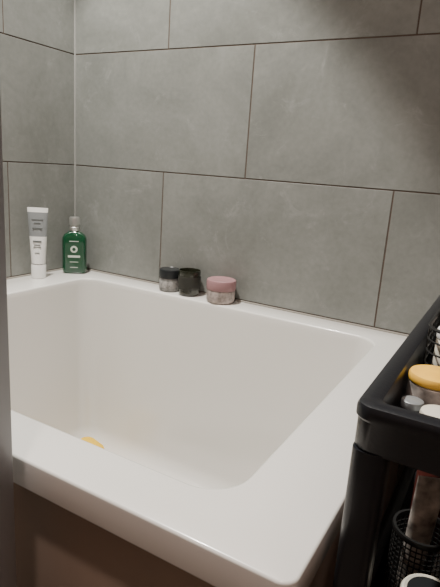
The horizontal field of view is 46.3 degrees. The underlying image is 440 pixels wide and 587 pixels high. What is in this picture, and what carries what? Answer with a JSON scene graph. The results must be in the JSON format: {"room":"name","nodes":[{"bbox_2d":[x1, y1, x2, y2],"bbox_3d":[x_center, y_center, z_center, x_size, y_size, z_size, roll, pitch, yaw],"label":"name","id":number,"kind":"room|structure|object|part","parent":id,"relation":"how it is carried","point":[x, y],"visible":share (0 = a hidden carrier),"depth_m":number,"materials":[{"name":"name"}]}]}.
{"room":"bathroom","nodes":[
{"label":"bathroom","id":0,"kind":"room"},
{"bbox_2d":[0,0,73,277],"bbox_3d":[-0.981,-0.440,0.601,0.100,2.300,2.100,12,16,28],"label":"wall","id":1,"kind":"structure","parent":0,"point":[37,36],"depth_m":1.39,"materials":[{"name":"grey tile"}]},
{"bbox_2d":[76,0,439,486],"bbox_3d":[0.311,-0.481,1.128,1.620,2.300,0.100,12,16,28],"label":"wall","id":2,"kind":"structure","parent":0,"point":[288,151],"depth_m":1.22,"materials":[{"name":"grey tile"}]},
{"bbox_2d":[74,0,75,216],"bbox_3d":[-0.393,-0.906,1.397,0.007,1.700,0.007,12,16,28],"label":"trim","id":3,"kind":"structure","parent":2,"relation":"attached to","point":[74,0],"depth_m":1.49,"materials":[{"name":"grey plastic"}]},
{"bbox_2d":[7,268,407,336],"bbox_3d":[-0.197,0.079,1.014,1.052,0.006,0.802,12,16,28],"label":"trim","id":4,"kind":"structure","parent":2,"relation":"attached to","point":[315,316],"depth_m":1.27,"materials":[{"name":"grey plastic"}]},
{"bbox_3d":[-0.317,0.849,0.476,1.820,0.050,2.300,12,16,28],"label":"floor","id":5,"kind":"structure","parent":0,"visible":0},
{"bbox_2d":[0,95,16,586],"bbox_3d":[-0.218,-0.339,0.406,0.070,2.300,0.040,12,16,28],"label":"door frame","id":6,"kind":"structure","parent":5,"relation":"on","point":[7,521],"depth_m":0.52,"materials":[{"name":"grey"}]},
{"bbox_2d":[7,270,406,586],"bbox_3d":[-0.215,0.371,1.082,1.052,0.600,0.798,12,16,28],"label":"bathtub","id":7,"kind":"object","parent":5,"relation":"on","point":[226,433],"visible":0.84,"depth_m":1.17,"materials":[{"name":"white ceramic"}]},
{"bbox_2d":[27,207,47,278],"bbox_3d":[-0.497,-0.138,1.409,0.039,0.192,0.039,14,17,35],"label":"tube","id":8,"kind":"object","parent":7,"relation":"on","point":[37,217],"visible":1,"depth_m":1.40,"materials":[{"name":"white plastic"}]},
{"bbox_2d":[31,219,41,253],"bbox_3d":[-0.494,-0.154,1.394,0.030,0.091,0.014,2,14,-9],"label":"print","id":9,"kind":"object","parent":8,"relation":"attached to","point":[36,224],"depth_m":1.39,"materials":[{"name":"grey paper"}]},
{"bbox_2d":[62,216,86,273],"bbox_3d":[-0.424,-0.142,1.504,0.069,0.164,0.040,1,14,-11],"label":"bottle","id":10,"kind":"object","parent":7,"relation":"on","point":[74,242],"visible":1,"depth_m":1.49,"materials":[{"name":"green glass"}]},
{"bbox_2d":[81,437,103,448],"bbox_3d":[-0.352,0.439,1.398,0.090,0.079,0.056,17,19,42],"label":"sponge","id":11,"kind":"object","parent":7,"relation":"in","point":[91,440],"visible":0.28,"depth_m":1.39,"materials":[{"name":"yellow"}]},
{"bbox_2d":[159,267,178,291],"bbox_3d":[-0.135,-0.038,1.384,0.057,0.059,0.057,12,16,28],"label":"jar","id":12,"kind":"object","parent":7,"relation":"on","point":[168,279],"visible":0.84,"depth_m":1.36,"materials":[{"name":"black"}]},
{"bbox_3d":[-0.134,-0.056,1.379,0.057,0.022,0.057,12,16,28],"label":"lid","id":13,"kind":"part","parent":12,"relation":"part of","materials":[{"name":"black plastic"}]},
{"bbox_2d":[178,268,200,296],"bbox_3d":[-0.080,-0.030,1.350,0.059,0.066,0.059,12,16,28],"label":"jar","id":14,"kind":"object","parent":7,"relation":"on","point":[189,279],"visible":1,"depth_m":1.33,"materials":[{"name":"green glass"}]},
{"bbox_3d":[-0.221,0.384,1.105,1.020,0.564,0.766,12,16,28],"label":"apron panel","id":15,"kind":"part","parent":7,"relation":"part of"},
{"bbox_2d":[206,276,235,304],"bbox_3d":[0.002,-0.008,1.302,0.075,0.058,0.075,12,16,28],"label":"jar","id":16,"kind":"object","parent":7,"relation":"on","point":[220,289],"visible":1,"depth_m":1.27,"materials":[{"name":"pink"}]},
{"bbox_3d":[0.004,-0.024,1.298,0.075,0.026,0.075,12,16,28],"label":"lid","id":17,"kind":"part","parent":16,"relation":"part of","materials":[{"name":"pink plastic"}]},
{"bbox_2d":[332,295,439,586],"bbox_3d":[0.369,0.427,0.715,0.300,0.744,0.602,12,16,28],"label":"utility cart","id":18,"kind":"object","parent":5,"relation":"on","point":[386,432],"visible":0.62,"depth_m":0.46,"materials":[{"name":"black plastic"}]},
{"bbox_2d":[370,466,416,586],"bbox_3d":[0.373,0.370,0.700,0.300,0.046,0.602,12,16,28],"label":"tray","id":19,"kind":"object","parent":18,"relation":"on","point":[400,499],"depth_m":0.75,"materials":[{"name":"black plastic"}]},
{"bbox_2d":[355,295,439,476],"bbox_3d":[0.393,0.089,0.631,0.300,0.046,0.602,12,16,28],"label":"tray","id":20,"kind":"object","parent":18,"relation":"on","point":[386,432],"depth_m":0.44,"materials":[{"name":"black plastic"}]},
{"bbox_2d":[382,509,439,586],"bbox_3d":[0.229,0.333,0.608,0.066,0.132,0.066,12,16,28],"label":"cup","id":21,"kind":"object","parent":18,"relation":"on","point":[400,534],"visible":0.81,"depth_m":0.59,"materials":[{"name":"black metal"}]},
{"bbox_2d":[394,476,439,586],"bbox_3d":[0.228,0.299,0.599,0.034,0.191,0.026,13,17,33],"label":"tube","id":22,"kind":"object","parent":21,"relation":"in","point":[425,508],"visible":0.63,"depth_m":0.59,"materials":[{"name":"brown plastic"}]},
{"bbox_2d":[430,554,439,577],"bbox_3d":[0.250,0.311,0.589,0.024,0.176,0.016,12,16,28],"label":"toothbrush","id":23,"kind":"object","parent":21,"relation":"in","point":[433,569],"visible":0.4,"depth_m":0.59,"materials":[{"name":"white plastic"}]},
{"bbox_2d":[406,471,416,527],"bbox_3d":[0.313,0.316,0.762,0.060,0.102,0.060,12,16,28],"label":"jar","id":24,"kind":"object","parent":18,"relation":"on","point":[416,471],"visible":0.06,"depth_m":0.76,"materials":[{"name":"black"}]},
{"bbox_2d":[400,395,423,412],"bbox_3d":[0.189,0.113,0.509,0.022,0.019,0.022,12,16,28],"label":"pot","id":25,"kind":"object","parent":18,"relation":"on","point":[412,403],"visible":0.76,"depth_m":0.50,"materials":[{"name":"silver metal"}]},
{"bbox_2d":[400,573,439,586],"bbox_3d":[0.206,0.357,0.530,0.056,0.118,0.056,12,16,28],"label":"tin","id":26,"kind":"object","parent":18,"relation":"on","point":[413,580],"visible":1,"depth_m":0.53,"materials":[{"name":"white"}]},
{"bbox_2d":[406,365,439,404],"bbox_3d":[0.223,0.098,0.538,0.053,0.038,0.053,12,16,28],"label":"jar","id":27,"kind":"object","parent":18,"relation":"on","point":[423,380],"visible":0.88,"depth_m":0.52,"materials":[{"name":"yellow plastic"}]},
{"bbox_3d":[0.224,0.086,0.535,0.053,0.012,0.053,12,16,28],"label":"lid","id":28,"kind":"part","parent":27,"relation":"part of","materials":[{"name":"yellow plastic"}]},
{"bbox_2d":[410,470,439,576],"bbox_3d":[0.278,0.277,0.673,0.052,0.215,0.052,12,16,28],"label":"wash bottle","id":29,"kind":"object","parent":18,"relation":"on","point":[419,473],"visible":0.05,"depth_m":0.66,"materials":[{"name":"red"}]},
{"bbox_2d":[419,405,439,417],"bbox_3d":[0.203,0.119,0.477,0.036,0.024,0.036,12,16,28],"label":"jar","id":30,"kind":"object","parent":18,"relation":"on","point":[431,410],"visible":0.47,"depth_m":0.47,"materials":[{"name":"white plastic"}]},
{"bbox_2d":[423,308,439,364],"bbox_3d":[0.429,0.059,0.696,0.242,0.062,0.369,12,16,28],"label":"wire basket","id":31,"kind":"object","parent":18,"relation":"on","point":[434,323],"visible":0.73,"depth_m":0.64,"materials":[{"name":"black metal"}]},
{"bbox_2d":[432,326,439,366],"bbox_3d":[0.277,0.068,0.614,0.040,0.060,0.040,12,16,28],"label":"pot","id":32,"kind":"object","parent":31,"relation":"in","point":[436,361],"visible":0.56,"depth_m":0.61,"materials":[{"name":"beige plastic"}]}
]}

